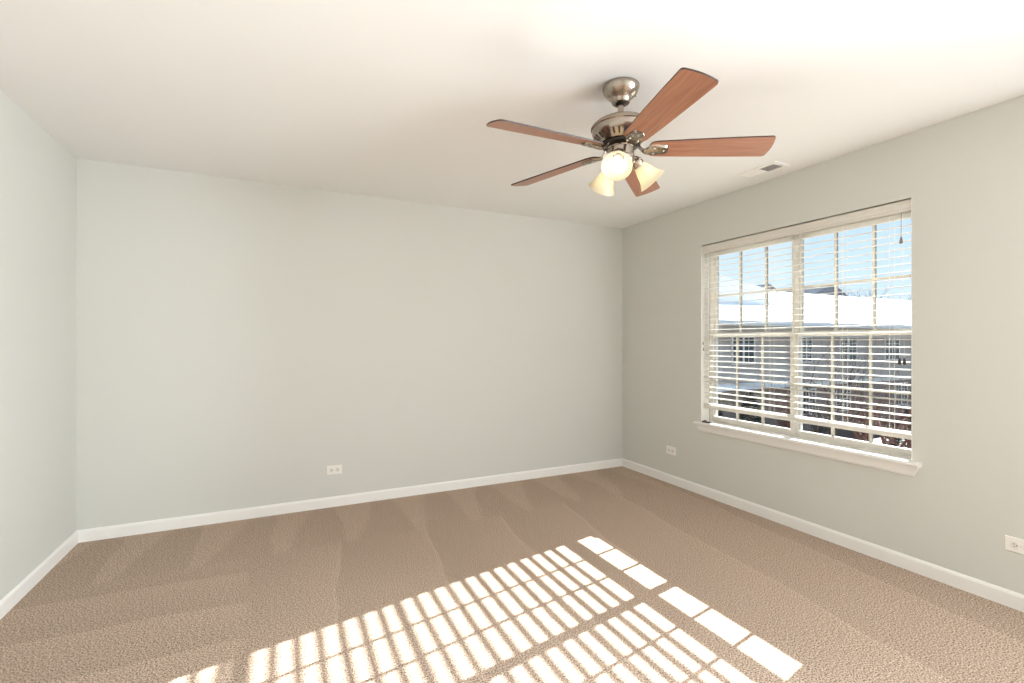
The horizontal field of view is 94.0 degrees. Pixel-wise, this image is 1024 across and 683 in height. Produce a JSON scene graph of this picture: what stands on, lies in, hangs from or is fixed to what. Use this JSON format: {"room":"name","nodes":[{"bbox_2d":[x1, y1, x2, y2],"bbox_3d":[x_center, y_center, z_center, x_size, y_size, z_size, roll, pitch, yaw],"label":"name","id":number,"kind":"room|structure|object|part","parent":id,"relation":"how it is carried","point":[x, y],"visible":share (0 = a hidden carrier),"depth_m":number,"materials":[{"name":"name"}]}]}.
{"room":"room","nodes":[
{"label":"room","id":0,"kind":"room"},
{"bbox_2d":[0,90,76,599],"bbox_3d":[-1.625,0.053,0.454,0.187,2.440,6.005,0,0,-26],"label":"wall","id":1,"kind":"structure","parent":0,"point":[38,174],"depth_m":2.51,"materials":[{"name":"grey paint"}]},
{"bbox_2d":[0,531,77,619],"bbox_3d":[-1.532,1.234,0.491,0.013,0.078,5.618,0,0,-26],"label":"baseboard","id":2,"kind":"structure","parent":1,"relation":"attached to","point":[23,587],"depth_m":2.50,"materials":[{"name":"white paint"}]},
{"bbox_2d":[76,158,621,529],"bbox_3d":[-0.855,0.057,4.056,4.330,2.440,0.187,0,0,-26],"label":"wall","id":3,"kind":"structure","parent":0,"point":[238,341],"depth_m":3.64,"materials":[{"name":"grey paint"}]},
{"bbox_2d":[326,464,341,474],"bbox_3d":[-1.375,0.994,3.695,0.114,0.071,0.009,0,0,-26],"label":"electrical outlet","id":4,"kind":"object","parent":3,"relation":"attached to","point":[333,469],"visible":1,"depth_m":3.69,"materials":[{"name":"white plastic"}]},
{"bbox_2d":[76,458,622,542],"bbox_3d":[-0.812,1.238,3.965,4.330,0.078,0.013,0,0,-26],"label":"baseboard","id":5,"kind":"structure","parent":3,"relation":"attached to","point":[107,532],"depth_m":3.64,"materials":[{"name":"white paint"}]},
{"bbox_2d":[0,0,1023,228],"bbox_3d":[0.409,-1.266,1.438,4.704,0.200,6.005,0,0,-26],"label":"ceiling","id":6,"kind":"structure","parent":0,"point":[391,99],"depth_m":2.11,"materials":[{"name":"white paint"}]},
{"bbox_2d":[486,67,775,196],"bbox_3d":[0.465,-0.931,2.160,1.234,0.469,1.267,0,0,-26],"label":"ceiling fan","id":7,"kind":"object","parent":6,"relation":"hanging from","point":[618,134],"visible":1,"depth_m":2.09,"materials":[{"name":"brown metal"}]},
{"bbox_3d":[0.151,-0.869,2.001,0.530,0.007,0.139,-1,14,-27],"label":"blade","id":8,"kind":"part","parent":7,"relation":"part of","materials":[{"name":"brown wood"}]},
{"bbox_3d":[0.219,-0.868,2.454,0.530,0.006,0.139,-2,12,45],"label":"blade","id":9,"kind":"part","parent":7,"relation":"part of","materials":[{"name":"brown wood"}]},
{"bbox_3d":[0.435,-0.766,2.313,0.124,0.139,0.137,0,0,8],"label":"lamp shade","id":10,"kind":"part","parent":7,"relation":"part of","materials":[{"name":"beige glass"}]},
{"bbox_3d":[0.454,-0.776,2.058,0.054,0.060,0.054,0,0,-26],"label":"light bulb","id":11,"kind":"part","parent":7,"relation":"part of","materials":[{"name":"white glass"}]},
{"bbox_3d":[0.448,-0.766,2.042,0.133,0.139,0.133,0,0,-26],"label":"lamp shade","id":12,"kind":"part","parent":7,"relation":"part of","materials":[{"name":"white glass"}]},
{"bbox_3d":[0.671,-0.868,2.530,0.139,0.006,0.530,-15,-8,25],"label":"blade","id":13,"kind":"part","parent":7,"relation":"part of","materials":[{"name":"brown wood"}]},
{"bbox_3d":[0.633,-0.766,2.206,0.139,0.139,0.131,0,0,-26],"label":"lamp shade","id":14,"kind":"part","parent":7,"relation":"part of","materials":[{"name":"beige glass"}]},
{"bbox_3d":[0.566,-0.869,1.797,0.139,0.006,0.530,14,-1,-10],"label":"blade","id":15,"kind":"part","parent":7,"relation":"part of","materials":[{"name":"brown wood"}]},
{"bbox_3d":[0.884,-0.869,2.138,0.530,0.006,0.139,1,-13,6],"label":"blade","id":16,"kind":"part","parent":7,"relation":"part of","materials":[{"name":"brown wood"}]},
{"bbox_2d":[735,161,789,178],"bbox_3d":[1.696,-1.159,3.243,0.156,0.009,0.300,0,0,-26],"label":"ceiling vent","id":17,"kind":"object","parent":6,"relation":"in","point":[774,165],"visible":1,"depth_m":3.23,"materials":[{"name":"white metal"}]},
{"bbox_2d":[0,466,1023,682],"bbox_3d":[0.409,1.374,1.435,4.704,0.200,6.005,0,0,-26],"label":"floor","id":18,"kind":"structure","parent":0,"point":[621,574],"depth_m":2.36,"materials":[{"name":"beige carpet"}]},
{"bbox_2d":[622,95,1023,594],"bbox_3d":[2.443,0.055,2.418,0.187,2.440,6.005,0,0,-26],"label":"wall","id":19,"kind":"structure","parent":0,"point":[963,176],"depth_m":2.63,"materials":[{"name":"grey paint"}]},
{"bbox_2d":[666,446,675,455],"bbox_3d":[1.429,0.981,4.293,0.009,0.071,0.114,0,0,-26],"label":"electrical outlet","id":20,"kind":"object","parent":19,"relation":"attached to","point":[670,450],"visible":1,"depth_m":4.29,"materials":[{"name":"white plastic"}]},
{"bbox_2d":[693,197,921,476],"bbox_3d":[1.963,-0.027,3.352,0.220,1.550,1.570,0,0,-26],"label":"window","id":21,"kind":"structure","parent":19,"relation":"in","point":[895,459],"depth_m":3.36,"materials":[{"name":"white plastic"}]},
{"bbox_3d":[1.845,0.302,3.703,0.034,0.712,0.710,0,0,-26],"label":"sash","id":22,"kind":"part","parent":21,"relation":"part of","materials":[{"name":"clear plastic"}]},
{"bbox_3d":[1.879,-0.414,3.720,0.034,0.719,0.710,0,0,-26],"label":"sash","id":23,"kind":"part","parent":21,"relation":"part of","materials":[{"name":"clear plastic"}]},
{"bbox_3d":[1.922,0.679,3.332,0.130,0.025,1.482,0,0,-26],"label":"sill","id":24,"kind":"part","parent":21,"relation":"part of","materials":[{"name":"white paint"}]},
{"bbox_2d":[702,199,910,439],"bbox_3d":[1.930,-0.120,3.336,0.081,1.344,1.470,0,0,-26],"label":"window blind","id":25,"kind":"object","parent":21,"relation":"attached to","point":[901,207],"visible":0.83,"depth_m":3.11,"materials":[{"name":"white plastic"}]},
{"bbox_3d":[1.677,-0.102,3.887,0.056,1.267,0.014,0,0,-26],"label":"ladder cord","id":26,"kind":"part","parent":25,"relation":"part of","materials":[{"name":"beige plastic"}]},
{"bbox_3d":[1.941,0.538,3.340,0.050,0.028,1.462,0,0,-26],"label":"rail","id":27,"kind":"part","parent":25,"relation":"part of","materials":[{"name":"white plastic"}]},
{"bbox_3d":[2.097,-0.103,3.017,0.056,1.267,0.014,0,0,-26],"label":"ladder cord","id":28,"kind":"part","parent":25,"relation":"part of","materials":[{"name":"white fabric"}]},
{"bbox_3d":[2.209,-0.103,2.785,0.056,1.267,0.014,0,0,-26],"label":"ladder cord","id":29,"kind":"part","parent":25,"relation":"part of","materials":[{"name":"white fabric"}]},
{"bbox_3d":[2.213,-0.321,2.714,0.027,0.833,0.009,0,0,-26],"label":"tilt cord","id":30,"kind":"part","parent":25,"relation":"part of","materials":[{"name":"white fabric"}]},
{"bbox_3d":[2.220,-0.321,2.700,0.027,0.833,0.011,0,0,-26],"label":"tilt cord","id":31,"kind":"part","parent":25,"relation":"part of","materials":[{"name":"white fabric"}]},
{"bbox_3d":[2.163,0.302,3.042,0.034,0.712,0.716,0,0,-26],"label":"sash","id":32,"kind":"part","parent":21,"relation":"part of","materials":[{"name":"clear plastic"}]},
{"bbox_3d":[2.198,-0.415,3.060,0.034,0.719,0.716,0,0,-26],"label":"sash","id":33,"kind":"part","parent":21,"relation":"part of","materials":[{"name":"clear plastic"}]},
{"bbox_2d":[622,459,1023,611],"bbox_3d":[2.356,1.236,2.367,0.013,0.078,5.618,0,0,-26],"label":"baseboard","id":34,"kind":"structure","parent":19,"relation":"attached to","point":[1000,595],"depth_m":2.89,"materials":[{"name":"white paint"}]},
{"bbox_2d":[1005,535,1023,554],"bbox_3d":[2.410,0.972,2.261,0.009,0.071,0.114,0,0,-26],"label":"electrical outlet","id":35,"kind":"object","parent":19,"relation":"attached to","point":[1013,544],"visible":1,"depth_m":2.28,"materials":[{"name":"white plastic"}]},
{"bbox_2d":[1010,541,1018,548],"bbox_3d":[2.399,0.972,2.280,0.004,0.034,0.028,0,0,-26],"label":"receptacle","id":36,"kind":"object","parent":35,"relation":"attached to","point":[1013,544],"depth_m":2.28,"materials":[{"name":"grey plastic"}]},
{"label":"outside","id":37,"kind":"structure","parent":0,"visible":0},
{"bbox_2d":[805,419,910,447],"bbox_3d":[31.165,4.374,42.797,86.655,0.300,130.000,0,0,-26],"label":"ground","id":38,"kind":"structure","parent":37,"point":[842,433],"depth_m":21.56,"materials":[{"name":"white snow"}]},
{"bbox_2d":[718,410,723,416],"bbox_3d":[7.339,3.304,16.963,1.393,1.778,1.468,0,0,-26],"label":"shrub","id":39,"kind":"object","parent":38,"relation":"on","point":[720,413],"visible":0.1,"depth_m":16.92,"materials":[{"name":"green plant"}]},
{"bbox_2d":[735,392,766,423],"bbox_3d":[8.958,3.024,17.956,1.706,2.340,1.718,0,0,-26],"label":"shrub","id":40,"kind":"object","parent":38,"relation":"on","point":[757,419],"visible":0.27,"depth_m":17.88,"materials":[{"name":"green plant"}]},
{"bbox_2d":[756,284,775,288],"bbox_3d":[22.902,-0.619,48.253,7.800,9.700,6.800,0,0,-26],"label":"house","id":41,"kind":"structure","parent":38,"relation":"on","point":[763,285],"depth_m":45.32,"materials":[{"name":"grey"}]},
{"bbox_2d":[758,374,827,427],"bbox_3d":[11.025,2.512,18.866,2.818,3.377,2.336,0,0,31],"label":"shrub","id":42,"kind":"object","parent":38,"relation":"on","point":[777,402],"visible":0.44,"depth_m":18.84,"materials":[{"name":"brown plant"}]},
{"bbox_2d":[718,274,910,430],"bbox_3d":[15.956,0.333,29.631,46.400,7.750,12.100,0,0,-26],"label":"house","id":43,"kind":"structure","parent":38,"relation":"on","point":[779,340],"depth_m":23.42,"materials":[{"name":"grey"}]},
{"bbox_3d":[10.012,0.387,20.666,1.320,1.100,0.010,0,0,-26],"label":"pane","id":44,"kind":"part","parent":43,"relation":"part of","materials":[{"name":"clear glass"}]},
{"bbox_3d":[13.884,0.390,22.535,0.750,1.100,0.010,0,0,-26],"label":"pane","id":45,"kind":"part","parent":43,"relation":"part of","materials":[{"name":"clear glass"}]},
{"bbox_3d":[14.065,2.850,22.619,0.900,1.100,0.010,0,0,-26],"label":"pane","id":46,"kind":"part","parent":43,"relation":"part of","materials":[{"name":"clear glass"}]},
{"bbox_3d":[16.496,2.851,23.793,1.100,1.100,0.010,0,0,-26],"label":"pane","id":47,"kind":"part","parent":43,"relation":"part of","materials":[{"name":"clear glass"}]},
{"bbox_3d":[16.901,0.391,23.991,1.300,1.100,0.010,0,0,-26],"label":"pane","id":48,"kind":"part","parent":43,"relation":"part of","materials":[{"name":"clear glass"}]},
{"bbox_3d":[20.459,0.393,25.708,1.300,1.100,0.010,0,0,-26],"label":"pane","id":49,"kind":"part","parent":43,"relation":"part of","materials":[{"name":"clear glass"}]},
{"bbox_3d":[21.269,2.854,26.097,1.100,1.100,0.010,0,0,-26],"label":"pane","id":50,"kind":"part","parent":43,"relation":"part of","materials":[{"name":"clear glass"}]},
{"bbox_2d":[781,285,848,296],"bbox_3d":[31.135,-0.865,51.672,8.800,10.200,6.800,0,0,-26],"label":"house","id":51,"kind":"structure","parent":38,"relation":"on","point":[819,291],"depth_m":48.56,"materials":[{"name":"grey"}]},
{"bbox_2d":[803,386,848,433],"bbox_3d":[12.651,2.824,19.831,1.863,2.755,2.090,0,0,-26],"label":"shrub","id":52,"kind":"object","parent":38,"relation":"on","point":[816,430],"visible":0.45,"depth_m":19.68,"materials":[{"name":"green plant"}]},
{"bbox_2d":[783,328,882,434],"bbox_3d":[10.226,1.726,15.378,2.888,5.036,3.374,0,0,-26],"label":"bare tree","id":53,"kind":"object","parent":38,"relation":"on","point":[851,371],"visible":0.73,"depth_m":15.29,"materials":[{"name":"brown plant"}]},
{"bbox_2d":[778,338,911,447],"bbox_3d":[8.777,1.637,10.477,4.142,5.203,3.247,0,0,-11],"label":"bare tree","id":54,"kind":"object","parent":38,"relation":"on","point":[883,439],"visible":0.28,"depth_m":10.57,"materials":[{"name":"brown plant"}]},
{"bbox_2d":[838,385,899,441],"bbox_3d":[14.926,2.968,19.861,2.159,2.472,2.426,0,0,-26],"label":"shrub","id":55,"kind":"object","parent":38,"relation":"on","point":[862,412],"visible":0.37,"depth_m":20.03,"materials":[{"name":"brown plant"}]},
{"bbox_2d":[854,286,890,298],"bbox_3d":[59.676,-2.792,79.826,4.842,14.226,6.353,0,0,-26],"label":"bare tree","id":56,"kind":"object","parent":38,"relation":"on","point":[886,286],"visible":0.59,"depth_m":78.75,"materials":[{"name":"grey plant"}]},
{"bbox_2d":[850,378,911,448],"bbox_3d":[10.502,2.366,12.531,2.250,3.751,3.392,0,0,-14],"label":"bare tree","id":57,"kind":"object","parent":38,"relation":"on","point":[891,427],"visible":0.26,"depth_m":12.88,"materials":[{"name":"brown plant"}]},
{"bbox_2d":[880,409,910,447],"bbox_3d":[14.188,3.305,17.058,1.996,1.776,2.040,0,0,-26],"label":"shrub","id":58,"kind":"object","parent":38,"relation":"on","point":[906,411],"visible":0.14,"depth_m":17.09,"materials":[{"name":"green plant"}]}
]}

